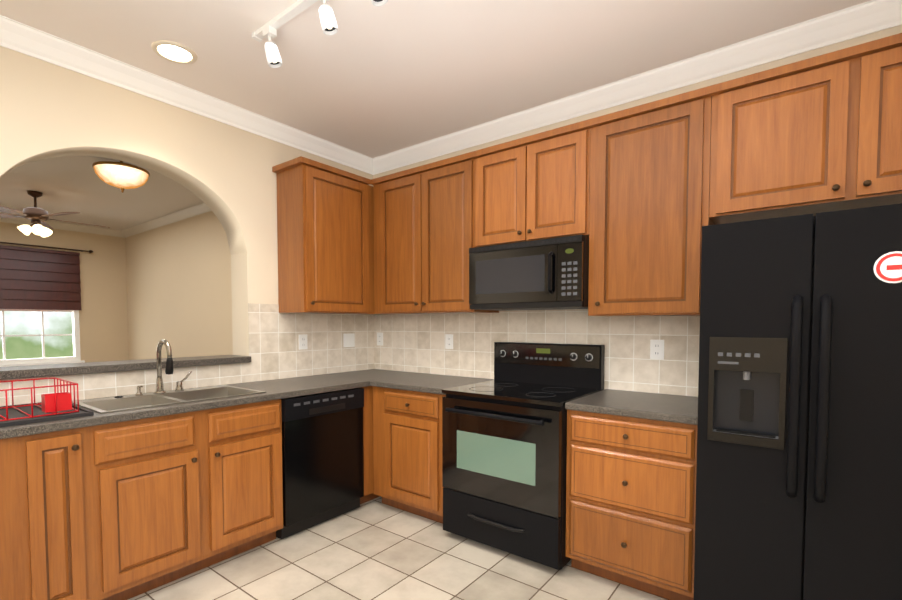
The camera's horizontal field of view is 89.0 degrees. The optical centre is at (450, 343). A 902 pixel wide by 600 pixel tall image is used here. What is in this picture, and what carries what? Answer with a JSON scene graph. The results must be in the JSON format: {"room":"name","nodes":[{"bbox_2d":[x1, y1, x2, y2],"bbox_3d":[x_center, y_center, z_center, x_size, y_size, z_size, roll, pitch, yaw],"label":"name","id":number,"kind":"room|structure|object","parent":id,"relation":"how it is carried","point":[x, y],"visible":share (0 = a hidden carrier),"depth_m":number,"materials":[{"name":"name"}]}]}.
{"room":"kitchen","nodes":[
{"label":"kitchen","id":0,"kind":"room"},
{"bbox_2d":[0,222,128,361],"bbox_3d":[-6.457,-0.289,5.580,0.220,2.750,4.700,2,3,37],"label":"wall","id":1,"kind":"structure","parent":0,"point":[103,319],"depth_m":6.89,"materials":[{"name":"beige paint"}]},
{"bbox_2d":[0,245,81,309],"bbox_3d":[-5.779,-0.873,6.196,0.040,0.835,1.240,2,3,37],"label":"window shade","id":2,"kind":"object","parent":1,"relation":"attached to","point":[37,279],"visible":0.97,"depth_m":6.32,"materials":[{"name":"fabric"}]},
{"bbox_2d":[0,309,84,366],"bbox_3d":[-5.827,-0.443,6.250,0.140,1.500,1.280,2,3,37],"label":"window","id":3,"kind":"structure","parent":1,"relation":"in","point":[74,358],"depth_m":6.43,"materials":[{"name":"white"}]},
{"bbox_2d":[0,242,92,252],"bbox_3d":[-5.792,-1.319,6.140,0.103,0.046,1.625,2,3,37],"label":"curtain rod","id":4,"kind":"object","parent":1,"relation":"attached to","point":[90,251],"visible":1,"depth_m":6.35,"materials":[{"name":"brown metal"}]},
{"bbox_2d":[0,217,119,236],"bbox_3d":[-6.411,-1.610,5.345,0.070,0.090,4.290,2,3,37],"label":"crown molding","id":5,"kind":"structure","parent":1,"relation":"attached to","point":[23,221],"depth_m":6.59,"materials":[{"name":"beige"}]},
{"bbox_2d":[125,211,232,359],"bbox_3d":[-3.059,-0.299,5.802,5.350,2.750,0.220,2,3,37],"label":"wall","id":6,"kind":"structure","parent":0,"point":[179,288],"depth_m":6.01,"materials":[{"name":"beige paint"}]},
{"bbox_2d":[120,202,211,237],"bbox_3d":[-3.059,-1.619,5.564,5.130,0.090,0.070,2,3,37],"label":"crown molding","id":7,"kind":"structure","parent":6,"relation":"attached to","point":[195,210],"depth_m":6.11,"materials":[{"name":"beige"}]},
{"bbox_2d":[0,46,374,368],"bbox_3d":[-2.207,-0.153,2.334,0.220,2.750,4.700,2,3,37],"label":"wall","id":8,"kind":"structure","parent":0,"point":[224,173],"depth_m":2.79,"materials":[{"name":"beige paint"}]},
{"bbox_2d":[0,355,250,379],"bbox_3d":[-1.885,0.130,2.758,0.290,0.042,1.281,2,3,37],"label":"sill ledge","id":9,"kind":"object","parent":8,"relation":"attached to","point":[19,372],"visible":0.9,"depth_m":2.55,"materials":[{"name":"stone"}]},
{"bbox_2d":[0,15,371,173],"bbox_3d":[-2.088,-1.468,2.188,0.078,0.108,4.700,2,3,37],"label":"crown molding","id":10,"kind":"structure","parent":8,"relation":"attached to","point":[17,36],"depth_m":2.68,"materials":[{"name":"white"}]},
{"bbox_2d":[0,303,373,405],"bbox_3d":[-1.663,0.029,2.865,0.008,0.582,3.192,2,3,37],"label":"backsplash","id":11,"kind":"structure","parent":8,"relation":"attached to","point":[275,352],"depth_m":3.31,"materials":[{"name":"tile"}]},
{"bbox_2d":[299,334,307,349],"bbox_3d":[-1.139,-0.008,3.536,0.007,0.115,0.075,2,3,37],"label":"electrical outlet plate","id":12,"kind":"object","parent":11,"relation":"attached to","point":[303,341],"visible":1,"depth_m":3.53,"materials":[{"name":"white plastic"}]},
{"bbox_2d":[343,333,354,346],"bbox_3d":[-0.864,-0.024,3.895,0.008,0.115,0.118,2,3,37],"label":"switch plate","id":13,"kind":"object","parent":11,"relation":"attached to","point":[348,340],"visible":1,"depth_m":3.90,"materials":[{"name":"white plastic"}]},
{"bbox_2d":[272,157,371,314],"bbox_3d":[-0.954,-0.749,3.473,0.333,1.047,0.584,2,3,37],"label":"upper cabinet","id":14,"kind":"object","parent":8,"relation":"attached to","point":[324,212],"depth_m":3.30,"materials":[{"name":"brown wood"}]},
{"bbox_2d":[128,496,667,599],"bbox_3d":[-0.550,1.304,1.127,4.390,0.060,5.140,2,3,37],"label":"floor","id":15,"kind":"structure","parent":0,"point":[375,549],"depth_m":2.45,"materials":[{"name":"tile"}]},
{"bbox_2d":[0,435,39,599],"bbox_3d":[-1.993,0.802,1.947,0.630,0.874,0.202,2,3,37],"label":"base cabinet","id":16,"kind":"object","parent":15,"relation":"on","point":[18,580],"depth_m":1.82,"materials":[{"name":"brown wood"}]},
{"bbox_2d":[0,369,415,438],"bbox_3d":[-1.406,0.312,2.679,0.635,0.036,3.190,2,3,37],"label":"countertop","id":17,"kind":"structure","parent":16,"relation":"on","point":[275,389],"depth_m":2.55,"materials":[{"name":"stone"}]},
{"bbox_2d":[0,402,93,426],"bbox_3d":[-1.978,0.317,1.936,0.511,0.016,0.636,2,3,37],"label":"drying mat","id":18,"kind":"object","parent":17,"relation":"on","point":[37,411],"visible":0.5,"depth_m":2.00,"materials":[{"name":"grey"}]},
{"bbox_2d":[0,377,78,421],"bbox_3d":[-1.983,0.248,1.952,0.386,0.128,0.546,2,3,37],"label":"dish rack","id":19,"kind":"object","parent":18,"relation":"on","point":[55,402],"visible":1,"depth_m":2.02,"materials":[{"name":"red plastic"}]},
{"bbox_2d":[114,339,191,397],"bbox_3d":[-1.645,0.135,2.582,0.190,0.310,0.386,2,3,37],"label":"faucet","id":20,"kind":"object","parent":17,"relation":"on","point":[168,371],"visible":1,"depth_m":2.63,"materials":[{"name":"silver metal"}]},
{"bbox_2d":[72,385,265,413],"bbox_3d":[-1.524,0.389,2.533,0.480,0.192,0.800,2,3,37],"label":"sink basin","id":21,"kind":"object","parent":17,"relation":"in","point":[113,404],"visible":0.21,"depth_m":2.53,"materials":[{"name":"silver metal"}]},
{"bbox_2d":[32,426,99,599],"bbox_3d":[-1.872,0.795,2.105,0.630,0.874,0.197,2,3,37],"label":"base cabinet","id":22,"kind":"object","parent":15,"relation":"on","point":[64,461],"depth_m":1.93,"materials":[{"name":"brown wood"}]},
{"bbox_2d":[92,409,211,599],"bbox_3d":[-1.666,0.784,2.374,0.630,0.874,0.481,2,3,37],"label":"base cabinet","id":23,"kind":"object","parent":15,"relation":"on","point":[125,510],"depth_m":2.19,"materials":[{"name":"brown wood"}]},
{"bbox_2d":[208,399,282,564],"bbox_3d":[-1.381,0.769,2.747,0.630,0.874,0.457,2,3,37],"label":"base cabinet","id":24,"kind":"object","parent":15,"relation":"on","point":[245,479],"depth_m":2.55,"materials":[{"name":"brown wood"}]},
{"bbox_2d":[276,388,363,538],"bbox_3d":[-1.044,0.753,3.173,0.626,0.870,0.622,2,3,37],"label":"dishwasher","id":25,"kind":"object","parent":15,"relation":"on","point":[322,459],"visible":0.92,"depth_m":2.95,"materials":[{"name":"black metal"}]},
{"bbox_2d":[360,386,379,503],"bbox_3d":[-0.660,0.728,3.709,0.606,0.874,0.689,2,3,37],"label":"base cabinet","id":26,"kind":"object","parent":15,"relation":"on","point":[369,494],"depth_m":3.30,"materials":[{"name":"brown wood"}]},
{"bbox_2d":[373,386,445,522],"bbox_3d":[-0.118,0.745,3.317,0.684,0.874,0.654,2,3,37],"label":"base cabinet","id":27,"kind":"object","parent":15,"relation":"on","point":[407,444],"visible":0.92,"depth_m":3.08,"materials":[{"name":"brown wood"}]},
{"bbox_2d":[372,373,493,394],"bbox_3d":[-0.100,0.286,3.289,0.650,0.036,0.635,2,3,37],"label":"countertop","id":28,"kind":"structure","parent":27,"relation":"on","point":[419,382],"depth_m":3.23,"materials":[{"name":"stone"}]},
{"bbox_2d":[442,342,604,569],"bbox_3d":[0.431,0.607,2.822,0.774,1.190,0.712,2,3,37],"label":"range","id":29,"kind":"object","parent":15,"relation":"on","point":[504,447],"visible":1,"depth_m":2.61,"materials":[{"name":"black metal"}]},
{"bbox_2d":[566,410,696,599],"bbox_3d":[1.022,0.781,2.446,0.622,0.874,0.654,2,3,37],"label":"base cabinet","id":30,"kind":"object","parent":15,"relation":"on","point":[630,499],"visible":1,"depth_m":2.19,"materials":[{"name":"brown wood"}]},
{"bbox_2d":[565,389,697,424],"bbox_3d":[1.026,0.322,2.431,0.625,0.036,0.630,2,3,37],"label":"countertop","id":31,"kind":"structure","parent":30,"relation":"on","point":[665,407],"depth_m":2.31,"materials":[{"name":"stone"}]},
{"bbox_2d":[693,203,901,599],"bbox_3d":[1.571,0.385,1.866,0.913,1.715,0.810,2,3,37],"label":"refrigerator","id":32,"kind":"object","parent":15,"relation":"on","point":[799,466],"visible":1,"depth_m":1.66,"materials":[{"name":"black metal"}]},
{"bbox_2d":[0,0,870,230],"bbox_3d":[-2.675,-1.572,2.633,9.740,0.060,5.140,2,3,37],"label":"ceiling","id":33,"kind":"structure","parent":0,"point":[369,79],"depth_m":2.45,"materials":[{"name":"paint"}]},
{"bbox_2d":[0,191,109,236],"bbox_3d":[-4.492,-1.405,5.036,1.280,0.473,1.223,2,3,37],"label":"fan","id":34,"kind":"object","parent":33,"relation":"hanging from","point":[37,216],"visible":1,"depth_m":4.95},
{"bbox_2d":[92,160,149,192],"bbox_3d":[-2.819,-1.442,3.933,0.407,0.306,0.407,2,3,37],"label":"semi-flush ceiling light","id":35,"kind":"object","parent":33,"relation":"attached to","point":[121,175],"visible":0.85,"depth_m":3.82,"materials":[{"name":"beige glass"}]},
{"bbox_2d":[152,40,196,63],"bbox_3d":[-1.455,-1.528,2.419,0.208,0.008,0.208,2,3,37],"label":"recessed light","id":36,"kind":"object","parent":33,"relation":"in","point":[173,52],"visible":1,"depth_m":2.41,"materials":[{"name":"beige"}]},
{"bbox_2d":[252,0,387,67],"bbox_3d":[-0.354,-1.413,1.825,1.524,0.188,0.079,2,3,37],"label":"track light","id":37,"kind":"object","parent":33,"relation":"attached to","point":[267,30],"visible":1,"depth_m":2.10,"materials":[{"name":"white plastic"}]},
{"bbox_2d":[373,25,901,178],"bbox_3d":[0.944,-0.182,3.021,4.390,2.750,0.220,2,3,37],"label":"wall","id":38,"kind":"structure","parent":0,"point":[811,54],"depth_m":2.57,"materials":[{"name":"beige paint"}]},
{"bbox_2d":[372,152,498,314],"bbox_3d":[-0.138,-0.749,3.461,0.969,1.047,0.333,2,3,37],"label":"upper cabinet","id":39,"kind":"object","parent":38,"relation":"attached to","point":[422,215],"depth_m":3.30,"materials":[{"name":"brown wood"}]},
{"bbox_2d":[472,119,591,247],"bbox_3d":[0.556,-0.938,2.922,0.776,0.624,0.333,2,3,37],"label":"upper cabinet","id":40,"kind":"object","parent":38,"relation":"attached to","point":[532,187],"depth_m":2.76,"materials":[{"name":"brown wood"}]},
{"bbox_2d":[469,234,588,310],"bbox_3d":[0.529,-0.415,2.901,0.764,0.398,0.435,2,3,37],"label":"microwave","id":41,"kind":"object","parent":40,"relation":"attached to","point":[548,274],"visible":0.98,"depth_m":2.72,"materials":[{"name":"black"}]},
{"bbox_2d":[374,309,699,396],"bbox_3d":[0.397,0.001,3.303,2.732,0.600,0.008,2,3,37],"label":"backsplash","id":42,"kind":"structure","parent":38,"relation":"attached to","point":[414,343],"depth_m":3.09,"materials":[{"name":"tile"}]},
{"bbox_2d":[377,332,382,345],"bbox_3d":[-0.632,-0.036,4.079,0.075,0.115,0.007,2,3,37],"label":"electrical outlet plate","id":43,"kind":"object","parent":42,"relation":"attached to","point":[379,338],"visible":1,"depth_m":4.08,"materials":[{"name":"white plastic"}]},
{"bbox_2d":[445,334,452,348],"bbox_3d":[-0.014,-0.011,3.608,0.075,0.115,0.007,2,3,37],"label":"electrical outlet plate","id":44,"kind":"object","parent":42,"relation":"attached to","point":[448,341],"visible":1,"depth_m":3.61,"materials":[{"name":"white plastic"}]},
{"bbox_2d":[650,340,663,359],"bbox_3d":[1.203,0.038,2.679,0.075,0.115,0.007,2,3,37],"label":"electrical outlet plate","id":45,"kind":"object","parent":42,"relation":"attached to","point":[656,349],"visible":1,"depth_m":2.68,"materials":[{"name":"white plastic"}]},
{"bbox_2d":[372,0,901,174],"bbox_3d":[0.857,-1.496,2.844,3.780,0.108,0.078,2,3,37],"label":"crown molding","id":46,"kind":"structure","parent":38,"relation":"attached to","point":[861,19],"depth_m":2.54,"materials":[{"name":"white"}]},
{"bbox_2d":[588,84,715,316],"bbox_3d":[1.101,-0.692,2.515,0.592,1.081,0.333,2,3,37],"label":"upper cabinet","id":47,"kind":"object","parent":38,"relation":"attached to","point":[640,196],"depth_m":2.37,"materials":[{"name":"brown wood"}]},
{"bbox_2d":[712,33,901,224],"bbox_3d":[1.738,-0.906,2.019,1.008,0.611,0.333,2,3,37],"label":"upper cabinet","id":48,"kind":"object","parent":38,"relation":"attached to","point":[821,133],"depth_m":1.97,"materials":[{"name":"brown wood"}]},
{"label":"outside","id":49,"kind":"structure","parent":0,"visible":0},
{"bbox_2d":[0,311,72,359],"bbox_3d":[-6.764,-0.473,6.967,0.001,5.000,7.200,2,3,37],"label":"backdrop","id":50,"kind":"structure","parent":49,"point":[22,323],"depth_m":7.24,"materials":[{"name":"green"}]}
]}

